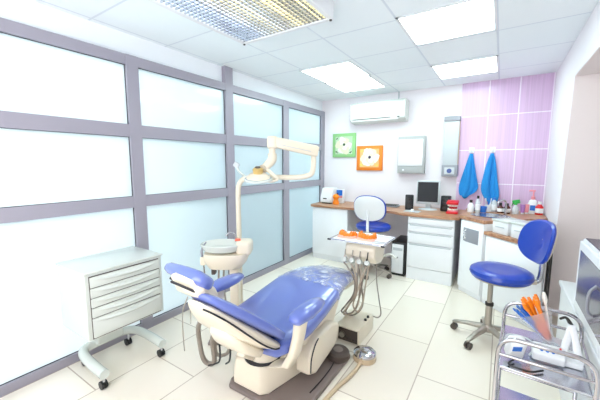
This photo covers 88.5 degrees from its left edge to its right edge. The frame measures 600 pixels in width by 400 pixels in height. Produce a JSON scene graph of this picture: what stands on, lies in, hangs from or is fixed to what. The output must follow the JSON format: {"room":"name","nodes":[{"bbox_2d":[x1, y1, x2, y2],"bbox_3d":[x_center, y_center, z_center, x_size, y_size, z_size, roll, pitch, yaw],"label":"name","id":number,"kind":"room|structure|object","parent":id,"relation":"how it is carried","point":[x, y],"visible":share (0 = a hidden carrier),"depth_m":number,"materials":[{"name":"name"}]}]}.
{"room":"dental clinic","nodes":[
{"label":"dental clinic","id":0,"kind":"room"},
{"bbox_2d":[0,0,324,396],"bbox_3d":[-1.031,-0.155,3.071,0.090,2.447,5.150,4,8,33],"label":"wall","id":1,"kind":"structure","parent":0,"point":[111,139],"depth_m":2.40,"materials":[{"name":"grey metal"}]},
{"bbox_2d":[0,252,560,399],"bbox_3d":[0.450,1.216,2.322,3.620,0.100,5.250,4,8,33],"label":"floor","id":2,"kind":"structure","parent":0,"point":[419,356],"depth_m":2.25,"materials":[{"name":"beige tile"}]},
{"bbox_2d":[55,246,165,389],"bbox_3d":[-1.306,0.790,2.194,0.433,0.775,0.521,4,8,33],"label":"cart","id":3,"kind":"object","parent":2,"relation":"on","point":[102,294],"visible":1,"depth_m":2.04,"materials":[{"name":"white metal"}]},
{"bbox_2d":[200,232,252,344],"bbox_3d":[-0.592,0.698,2.522,0.412,0.882,0.280,0,7,0],"label":"dental spittoon","id":4,"kind":"object","parent":2,"relation":"on","point":[231,255],"visible":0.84,"depth_m":2.41,"materials":[{"name":"white"}]},
{"bbox_2d":[200,239,237,253],"bbox_3d":[-0.625,0.382,2.485,0.344,0.077,0.268,0,7,0],"label":"bowl","id":5,"kind":"object","parent":4,"relation":"on","point":[217,246],"depth_m":2.44,"materials":[{"name":"white ceramic"}]},
{"bbox_2d":[164,262,356,399],"bbox_3d":[-0.134,0.709,2.179,0.874,0.941,1.696,4,8,33],"label":"dental chair","id":6,"kind":"object","parent":2,"relation":"on","point":[283,335],"visible":0.99,"depth_m":1.90,"materials":[{"name":"blue leather"}]},
{"bbox_2d":[164,262,213,289],"bbox_3d":[-0.550,0.366,1.500,0.335,0.102,0.117,4,8,33],"label":"cushion","id":7,"kind":"object","parent":6,"relation":"on","point":[194,279],"depth_m":1.42,"materials":[{"name":"blue leather"}]},
{"bbox_2d":[192,293,284,338],"bbox_3d":[-0.404,0.589,1.647,0.544,0.384,0.446,4,8,33],"label":"backrest cushion","id":8,"kind":"object","parent":6,"relation":"on","point":[224,319],"depth_m":1.44,"materials":[{"name":"blue leather"}]},
{"bbox_2d":[238,266,354,357],"bbox_3d":[0.013,0.710,2.306,0.580,0.182,1.295,4,8,33],"label":"seat cushion","id":9,"kind":"object","parent":6,"relation":"on","point":[274,302],"depth_m":2.16,"materials":[{"name":"blue leather"}]},
{"bbox_2d":[310,344,349,392],"bbox_3d":[0.185,1.125,2.096,0.164,0.063,0.502,4,8,33],"label":"foot pedal","id":10,"kind":"object","parent":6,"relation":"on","point":[339,354],"visible":0.91,"depth_m":2.18,"materials":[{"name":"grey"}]},
{"bbox_2d":[327,231,396,317],"bbox_3d":[0.484,0.664,2.578,0.519,0.672,0.556,4,8,33],"label":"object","id":11,"kind":"object","parent":6,"relation":"attached to","point":[357,251],"visible":0.92,"depth_m":2.57,"materials":[{"name":"beige plastic"}]},
{"bbox_2d":[338,229,357,238],"bbox_3d":[0.419,0.289,2.696,0.170,0.060,0.150,4,8,33],"label":"model","id":12,"kind":"object","parent":11,"relation":"on","point":[342,234],"visible":1,"depth_m":2.65,"materials":[{"name":"orange plastic"}]},
{"bbox_2d":[327,231,395,247],"bbox_3d":[0.532,0.341,2.636,0.495,0.044,0.336,4,8,33],"label":"tray","id":13,"kind":"object","parent":11,"relation":"on","point":[350,242],"depth_m":2.56,"materials":[{"name":"white plastic"}]},
{"bbox_2d":[356,231,376,241],"bbox_3d":[0.565,0.299,2.602,0.170,0.064,0.150,4,8,33],"label":"model","id":14,"kind":"object","parent":11,"relation":"on","point":[362,236],"visible":0.99,"depth_m":2.55,"materials":[{"name":"orange plastic"}]},
{"bbox_2d":[375,237,390,242],"bbox_3d":[0.690,0.330,2.571,0.100,0.008,0.150,3,8,27],"label":"paper pad","id":15,"kind":"object","parent":11,"relation":"on","point":[379,239],"visible":1,"depth_m":2.56,"materials":[{"name":"white paper"}]},
{"bbox_2d":[233,136,318,302],"bbox_3d":[-0.232,0.304,2.572,0.762,1.652,0.266,1,7,10],"label":"light","id":16,"kind":"object","parent":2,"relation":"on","point":[258,176],"visible":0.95,"depth_m":2.49,"materials":[{"name":"beige plastic"}]},
{"bbox_2d":[312,207,362,262],"bbox_3d":[0.589,0.477,4.786,0.570,0.788,0.592,4,8,33],"label":"base cabinet","id":17,"kind":"object","parent":2,"relation":"on","point":[327,222],"visible":0.61,"depth_m":4.54,"materials":[{"name":"white"}]},
{"bbox_2d":[323,345,375,399],"bbox_3d":[0.267,1.173,1.950,0.168,0.073,0.940,4,8,33],"label":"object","id":18,"kind":"object","parent":2,"relation":"on","point":[365,355],"visible":1,"depth_m":2.20,"materials":[{"name":"beige"}]},
{"bbox_2d":[337,309,372,345],"bbox_3d":[0.466,1.059,2.606,0.200,0.144,0.330,4,8,33],"label":"utility box","id":19,"kind":"object","parent":2,"relation":"on","point":[353,329],"visible":0.8,"depth_m":2.52,"materials":[{"name":"beige plastic"}]},
{"bbox_2d":[338,336,356,343],"bbox_3d":[0.468,1.121,2.616,0.174,0.020,0.298,4,8,33],"label":"panel","id":20,"kind":"object","parent":19,"relation":"on","point":[347,338],"depth_m":2.49,"materials":[{"name":"brown"}]},
{"bbox_2d":[351,195,391,279],"bbox_3d":[0.935,0.443,3.964,0.538,1.050,0.518,4,8,30],"label":"stool","id":21,"kind":"object","parent":2,"relation":"on","point":[370,209],"visible":0.77,"depth_m":3.77,"materials":[{"name":"white plastic"}]},
{"bbox_2d":[391,235,407,276],"bbox_3d":[1.365,0.733,4.107,0.178,0.440,0.426,4,8,33],"label":"computer tower","id":22,"kind":"object","parent":2,"relation":"on","point":[399,245],"visible":0.85,"depth_m":3.94,"materials":[{"name":"black plastic"}]},
{"bbox_2d":[406,216,460,285],"bbox_3d":[1.733,0.572,3.983,0.520,0.788,0.698,4,8,33],"label":"base cabinet","id":23,"kind":"object","parent":2,"relation":"on","point":[432,244],"visible":0.95,"depth_m":3.70,"materials":[{"name":"white"}]},
{"bbox_2d":[311,201,464,219],"bbox_3d":[1.125,0.118,4.337,2.070,0.032,0.726,4,8,33],"label":"countertop","id":24,"kind":"structure","parent":23,"relation":"on","point":[346,205],"depth_m":3.95,"materials":[{"name":"brown wood"}]},
{"bbox_2d":[321,187,336,203],"bbox_3d":[0.456,-0.074,4.824,0.195,0.235,0.224,4,8,33],"label":"printer","id":25,"kind":"object","parent":24,"relation":"on","point":[327,193],"visible":0.89,"depth_m":4.75,"materials":[{"name":"white plastic"}]},
{"bbox_2d":[333,193,338,204],"bbox_3d":[0.542,-0.023,4.645,0.100,0.174,0.100,4,8,33],"label":"jar","id":26,"kind":"object","parent":24,"relation":"on","point":[335,196],"visible":1,"depth_m":4.61,"materials":[{"name":"orange plastic"}]},
{"bbox_2d":[337,189,344,202],"bbox_3d":[0.631,-0.059,4.797,0.100,0.210,0.082,4,8,33],"label":"box","id":27,"kind":"object","parent":24,"relation":"on","point":[341,192],"visible":0.77,"depth_m":4.76,"materials":[{"name":"white cardboard"}]},
{"bbox_2d":[386,203,399,207],"bbox_3d":[1.217,0.072,4.454,0.410,0.031,0.160,4,8,33],"label":"keyboard","id":28,"kind":"object","parent":24,"relation":"on","point":[387,205],"visible":0.5,"depth_m":4.34,"materials":[{"name":"grey plastic"}]},
{"bbox_2d":[405,194,413,209],"bbox_3d":[1.457,0.028,4.109,0.105,0.205,0.125,2,7,19],"label":"speaker","id":29,"kind":"object","parent":24,"relation":"on","point":[409,199],"visible":0.98,"depth_m":4.06},
{"bbox_2d":[403,209,420,212],"bbox_3d":[1.436,0.130,3.951,0.190,0.034,0.150,4,8,33],"label":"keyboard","id":30,"kind":"object","parent":24,"relation":"on","point":[411,210],"visible":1,"depth_m":3.92,"materials":[{"name":"white plastic"}]},
{"bbox_2d":[416,180,440,210],"bbox_3d":[1.701,-0.064,4.090,0.285,0.385,0.181,3,8,26],"label":"monitor","id":31,"kind":"object","parent":24,"relation":"on","point":[428,192],"visible":1,"depth_m":4.06,"materials":[{"name":"grey plastic"}]},
{"bbox_2d":[440,195,451,210],"bbox_3d":[1.877,0.044,3.968,0.105,0.205,0.125,5,9,38],"label":"speaker","id":32,"kind":"object","parent":24,"relation":"on","point":[443,207],"visible":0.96,"depth_m":3.93},
{"bbox_2d":[446,200,458,213],"bbox_3d":[1.875,0.085,3.785,0.130,0.162,0.122,4,8,33],"label":"model","id":33,"kind":"object","parent":24,"relation":"on","point":[453,204],"visible":1,"depth_m":3.75},
{"bbox_2d":[457,219,492,300],"bbox_3d":[2.255,0.614,3.498,0.745,0.820,0.983,4,8,33],"label":"base cabinet","id":34,"kind":"object","parent":2,"relation":"on","point":[472,237],"visible":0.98,"depth_m":3.30,"materials":[{"name":"white"}]},
{"bbox_2d":[460,208,547,223],"bbox_3d":[2.261,0.190,3.443,0.799,0.035,0.988,4,8,33],"label":"countertop","id":35,"kind":"structure","parent":34,"relation":"on","point":[465,215],"depth_m":3.31,"materials":[{"name":"brown wood"}]},
{"bbox_2d":[467,200,473,212],"bbox_3d":[2.027,0.071,3.659,0.069,0.149,0.068,4,8,33],"label":"shampoo bottle","id":36,"kind":"object","parent":35,"relation":"on","point":[470,208],"visible":1,"depth_m":3.64,"materials":[{"name":"white plastic"}]},
{"bbox_2d":[475,196,480,212],"bbox_3d":[2.097,0.049,3.634,0.057,0.199,0.056,4,8,33],"label":"bottle","id":37,"kind":"object","parent":35,"relation":"on","point":[477,203],"visible":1,"depth_m":3.62,"materials":[{"name":"white plastic"}]},
{"bbox_2d":[480,206,486,212],"bbox_3d":[2.171,0.110,3.665,0.090,0.070,0.089,4,8,33],"label":"cup","id":38,"kind":"object","parent":35,"relation":"on","point":[483,209],"visible":0.81,"depth_m":3.63,"materials":[{"name":"blue plastic"}]},
{"bbox_2d":[485,198,491,211],"bbox_3d":[2.273,0.058,3.724,0.070,0.161,0.070,4,8,33],"label":"brush holder","id":39,"kind":"object","parent":35,"relation":"on","point":[486,204],"visible":0.9,"depth_m":3.70,"materials":[{"name":"white plastic"}]},
{"bbox_2d":[470,199,510,217],"bbox_3d":[2.101,0.086,3.396,0.386,0.182,0.316,3,7,21],"label":"sink basin","id":40,"kind":"object","parent":35,"relation":"in","point":[486,215],"visible":0.97,"depth_m":3.42,"materials":[{"name":"silver metal"}]},
{"bbox_2d":[491,198,496,211],"bbox_3d":[2.329,0.057,3.699,0.069,0.169,0.068,4,8,33],"label":"bottle","id":41,"kind":"object","parent":35,"relation":"on","point":[494,202],"visible":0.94,"depth_m":3.68,"materials":[{"name":"white plastic"}]},
{"bbox_2d":[497,203,503,212],"bbox_3d":[2.351,0.091,3.617,0.065,0.119,0.064,4,8,33],"label":"bottle","id":42,"kind":"object","parent":35,"relation":"on","point":[500,207],"visible":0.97,"depth_m":3.60,"materials":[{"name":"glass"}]},
{"bbox_2d":[497,199,506,214],"bbox_3d":[2.260,0.080,3.443,0.106,0.182,0.127,4,8,33],"label":"tap","id":43,"kind":"object","parent":35,"relation":"on","point":[504,200],"depth_m":3.45,"materials":[{"name":"silver metal"}]},
{"bbox_2d":[503,203,510,213],"bbox_3d":[2.394,0.098,3.565,0.069,0.119,0.068,4,8,33],"label":"bottle","id":44,"kind":"object","parent":35,"relation":"on","point":[508,207],"visible":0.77,"depth_m":3.54,"materials":[{"name":"brown glass"}]},
{"bbox_2d":[511,200,520,213],"bbox_3d":[2.474,0.076,3.535,0.083,0.169,0.068,4,8,33],"label":"spray bottle","id":45,"kind":"object","parent":35,"relation":"on","point":[515,209],"visible":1,"depth_m":3.52,"materials":[{"name":"white plastic"}]},
{"bbox_2d":[520,204,525,213],"bbox_3d":[2.547,0.107,3.526,0.036,0.110,0.036,-2,7,-15],"label":"tube","id":46,"kind":"object","parent":35,"relation":"on","point":[522,209],"visible":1,"depth_m":3.52,"materials":[{"name":"purple plastic"}]},
{"bbox_2d":[524,204,529,213],"bbox_3d":[2.608,0.104,3.546,0.036,0.110,0.036,-2,7,-15],"label":"tube","id":47,"kind":"object","parent":35,"relation":"on","point":[527,205],"visible":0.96,"depth_m":3.54,"materials":[{"name":"pink plastic"}]},
{"bbox_2d":[528,190,537,213],"bbox_3d":[2.681,0.022,3.548,0.096,0.274,0.070,4,8,33],"label":"pump bottle","id":48,"kind":"object","parent":35,"relation":"on","point":[533,203],"visible":0.95,"depth_m":3.53,"materials":[{"name":"white plastic"}]},
{"bbox_2d":[535,201,543,214],"bbox_3d":[2.705,0.092,3.482,0.078,0.149,0.076,4,8,33],"label":"detergent bottle","id":49,"kind":"object","parent":35,"relation":"on","point":[539,208],"visible":1,"depth_m":3.46,"materials":[{"name":"red plastic"}]},
{"bbox_2d":[450,219,557,349],"bbox_3d":[1.600,0.646,2.454,0.630,1.000,0.538,1,7,9],"label":"stool","id":50,"kind":"object","parent":2,"relation":"on","point":[537,240],"visible":0.85,"depth_m":2.40,"materials":[{"name":"blue leather"}]},
{"bbox_2d":[481,235,552,331],"bbox_3d":[2.096,0.721,3.034,0.494,0.715,0.972,4,8,33],"label":"base cabinet","id":51,"kind":"object","parent":2,"relation":"on","point":[497,250],"visible":0.29,"depth_m":2.82,"materials":[{"name":"white"}]},
{"bbox_2d":[484,231,517,243],"bbox_3d":[2.293,0.360,2.898,0.735,0.035,0.639,-2,7,-13],"label":"countertop","id":52,"kind":"structure","parent":51,"relation":"on","point":[488,233],"depth_m":2.93,"materials":[{"name":"brown wood"}]},
{"bbox_2d":[492,217,525,235],"bbox_3d":[2.040,0.259,3.006,0.229,0.140,0.192,-1,7,-12],"label":"storage bin","id":53,"kind":"object","parent":52,"relation":"on","point":[502,226],"visible":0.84,"depth_m":2.97,"materials":[{"name":"white plastic"}]},
{"bbox_2d":[510,221,556,238],"bbox_3d":[2.103,0.281,2.791,0.274,0.147,0.212,-1,7,-12],"label":"storage bin","id":54,"kind":"object","parent":52,"relation":"on","point":[516,227],"visible":0.37,"depth_m":2.81,"materials":[{"name":"white plastic"}]},
{"bbox_2d":[491,301,599,399],"bbox_3d":[1.111,0.914,1.445,0.336,0.704,0.486,5,8,36],"label":"trolley","id":55,"kind":"object","parent":2,"relation":"on","point":[568,379],"visible":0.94,"depth_m":1.33,"materials":[{"name":"silver metal"}]},
{"bbox_2d":[504,333,531,355],"bbox_3d":[1.047,0.681,1.469,0.094,0.037,0.127,-5,8,-35],"label":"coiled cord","id":56,"kind":"object","parent":55,"relation":"on","point":[506,335],"visible":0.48,"depth_m":1.49,"materials":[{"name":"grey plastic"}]},
{"bbox_2d":[498,386,537,399],"bbox_3d":[1.111,1.071,1.464,0.304,0.012,0.422,5,8,36],"label":"shelf","id":57,"kind":"object","parent":55,"relation":"attached to","point":[504,393],"depth_m":1.65,"materials":[{"name":"glass"}]},
{"bbox_2d":[504,335,543,372],"bbox_3d":[0.950,0.651,1.333,0.104,0.124,0.143,-2,7,-17],"label":"handset","id":58,"kind":"object","parent":55,"relation":"on","point":[518,350],"visible":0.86,"depth_m":1.33,"materials":[{"name":"white plastic"}]},
{"bbox_2d":[513,292,551,339],"bbox_3d":[1.164,0.572,1.518,0.194,0.245,0.127,4,8,33],"label":"holder","id":59,"kind":"object","parent":55,"relation":"on","point":[539,324],"visible":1,"depth_m":1.50,"materials":[{"name":"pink plastic"}]},
{"bbox_2d":[499,325,592,397],"bbox_3d":[1.111,0.714,1.421,0.304,0.012,0.422,5,8,36],"label":"shelf","id":60,"kind":"object","parent":55,"relation":"attached to","point":[556,379],"depth_m":1.32,"materials":[{"name":"silver metal"}]},
{"bbox_2d":[531,341,565,366],"bbox_3d":[1.095,0.677,1.361,0.115,0.061,0.079,4,8,33],"label":"box","id":61,"kind":"object","parent":55,"relation":"on","point":[538,354],"visible":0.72,"depth_m":1.34,"materials":[{"name":"white cardboard"}]},
{"bbox_2d":[559,316,583,370],"bbox_3d":[1.199,0.627,1.368,0.090,0.170,0.155,4,8,33],"label":"dock","id":62,"kind":"object","parent":55,"relation":"on","point":[570,335],"visible":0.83,"depth_m":1.35,"materials":[{"name":"white plastic"}]},
{"bbox_2d":[556,280,599,399],"bbox_3d":[1.329,1.006,0.983,0.524,0.630,2.520,4,8,33],"label":"cabinet","id":63,"kind":"object","parent":2,"relation":"on","point":[567,293],"visible":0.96,"depth_m":1.80,"materials":[{"name":"white laminate"}]},
{"bbox_2d":[573,238,599,356],"bbox_3d":[1.474,0.449,1.270,0.462,0.406,0.765,4,8,33],"label":"autoclave","id":64,"kind":"object","parent":63,"relation":"on","point":[586,304],"visible":1,"depth_m":1.44,"materials":[{"name":"white plastic"}]},
{"bbox_2d":[31,0,598,100],"bbox_3d":[0.450,-1.304,2.025,3.620,0.080,5.250,4,8,33],"label":"ceiling","id":65,"kind":"structure","parent":0,"point":[532,37],"depth_m":2.61,"materials":[{"name":"tile"}]},
{"bbox_2d":[147,0,333,44],"bbox_3d":[-0.492,-1.146,1.558,0.765,0.123,1.415,4,8,33],"label":"light","id":66,"kind":"object","parent":65,"relation":"attached to","point":[244,22],"visible":1,"depth_m":1.91,"materials":[{"name":"silver metal"}]},
{"bbox_2d":[299,61,370,82],"bbox_3d":[0.406,-1.431,3.474,0.600,0.008,0.600,4,8,33],"label":"recessed light","id":67,"kind":"object","parent":65,"relation":"in","point":[345,70],"visible":1,"depth_m":3.45,"materials":[{"name":"white plastic"}]},
{"bbox_2d":[325,76,385,92],"bbox_3d":[0.727,-1.493,4.001,0.600,0.008,0.600,4,8,33],"label":"recessed light","id":68,"kind":"object","parent":65,"relation":"in","point":[368,82],"visible":0.93,"depth_m":3.97,"materials":[{"name":"white plastic"}]},
{"bbox_2d":[395,0,497,45],"bbox_3d":[1.085,-1.286,2.253,0.600,0.008,0.600,4,8,33],"label":"recessed light","id":69,"kind":"object","parent":65,"relation":"in","point":[466,17],"visible":1,"depth_m":2.21,"materials":[{"name":"white plastic"}]},
{"bbox_2d":[431,55,498,79],"bbox_3d":[1.784,-1.412,3.318,0.600,0.008,0.600,4,8,33],"label":"recessed light","id":70,"kind":"object","parent":65,"relation":"in","point":[490,64],"visible":1,"depth_m":3.27,"materials":[{"name":"white plastic"}]},
{"bbox_2d":[322,72,555,265],"bbox_3d":[1.659,-0.317,4.438,3.158,2.447,0.108,4,8,33],"label":"wall","id":71,"kind":"structure","parent":0,"point":[513,116],"depth_m":4.04,"materials":[{"name":"white paint"}]},
{"bbox_2d":[333,133,355,156],"bbox_3d":[0.702,-0.871,4.916,0.395,0.375,0.045,4,8,33],"label":"flower picture","id":72,"kind":"object","parent":71,"relation":"attached to","point":[344,145],"visible":1,"depth_m":4.90,"materials":[{"name":"green paper"}]},
{"bbox_2d":[356,145,382,170],"bbox_3d":[1.060,-0.640,4.708,0.410,0.375,0.045,4,8,33],"label":"flower picture","id":73,"kind":"object","parent":71,"relation":"attached to","point":[368,157],"visible":1,"depth_m":4.69,"materials":[{"name":"orange paper"}]},
{"bbox_2d":[350,98,408,124],"bbox_3d":[1.141,-1.276,4.486,0.815,0.299,0.203,4,8,33],"label":"air conditioner","id":74,"kind":"object","parent":71,"relation":"attached to","point":[395,110],"visible":1,"depth_m":4.39,"materials":[{"name":"white plastic"}]},
{"bbox_2d":[397,135,426,173],"bbox_3d":[1.571,-0.634,4.342,0.365,0.520,0.099,4,8,33],"label":"xray viewer","id":75,"kind":"object","parent":71,"relation":"attached to","point":[411,149],"visible":1,"depth_m":4.29,"materials":[{"name":"white plastic"}]},
{"bbox_2d":[441,116,460,176],"bbox_3d":[1.984,-0.697,4.045,0.188,0.775,0.131,4,8,33],"label":"lamp","id":76,"kind":"object","parent":71,"relation":"attached to","point":[452,125],"visible":1,"depth_m":4.00,"materials":[{"name":"grey"}]},
{"bbox_2d":[490,147,495,152],"bbox_3d":[2.391,-0.623,3.826,0.060,0.070,0.053,4,8,33],"label":"towel hook","id":77,"kind":"object","parent":71,"relation":"attached to","point":[492,149],"visible":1,"depth_m":3.84,"materials":[{"name":"white plastic"}]},
{"bbox_2d":[481,153,498,204],"bbox_3d":[2.384,-0.261,3.852,0.202,0.643,0.051,4,8,33],"label":"towel","id":78,"kind":"object","parent":77,"relation":"hanging from","point":[489,185],"visible":0.9,"depth_m":3.85,"materials":[{"name":"blue fabric"}]},
{"bbox_3d":[2.198,-0.638,3.950,0.060,0.070,0.053,4,8,33],"label":"towel hook","id":79,"kind":"object","parent":71,"relation":"attached to","visible":0},
{"bbox_2d":[459,153,477,198],"bbox_3d":[2.182,-0.305,3.980,0.224,0.585,0.054,4,8,33],"label":"towel","id":80,"kind":"object","parent":79,"relation":"hanging from","point":[468,185],"visible":1,"depth_m":3.97,"materials":[{"name":"blue fabric"}]},
{"bbox_2d":[543,0,599,316],"bbox_3d":[1.732,0.049,1.345,0.562,2.447,5.250,4,8,33],"label":"wall","id":81,"kind":"structure","parent":0,"point":[572,190],"depth_m":2.62,"materials":[{"name":"white paint"}]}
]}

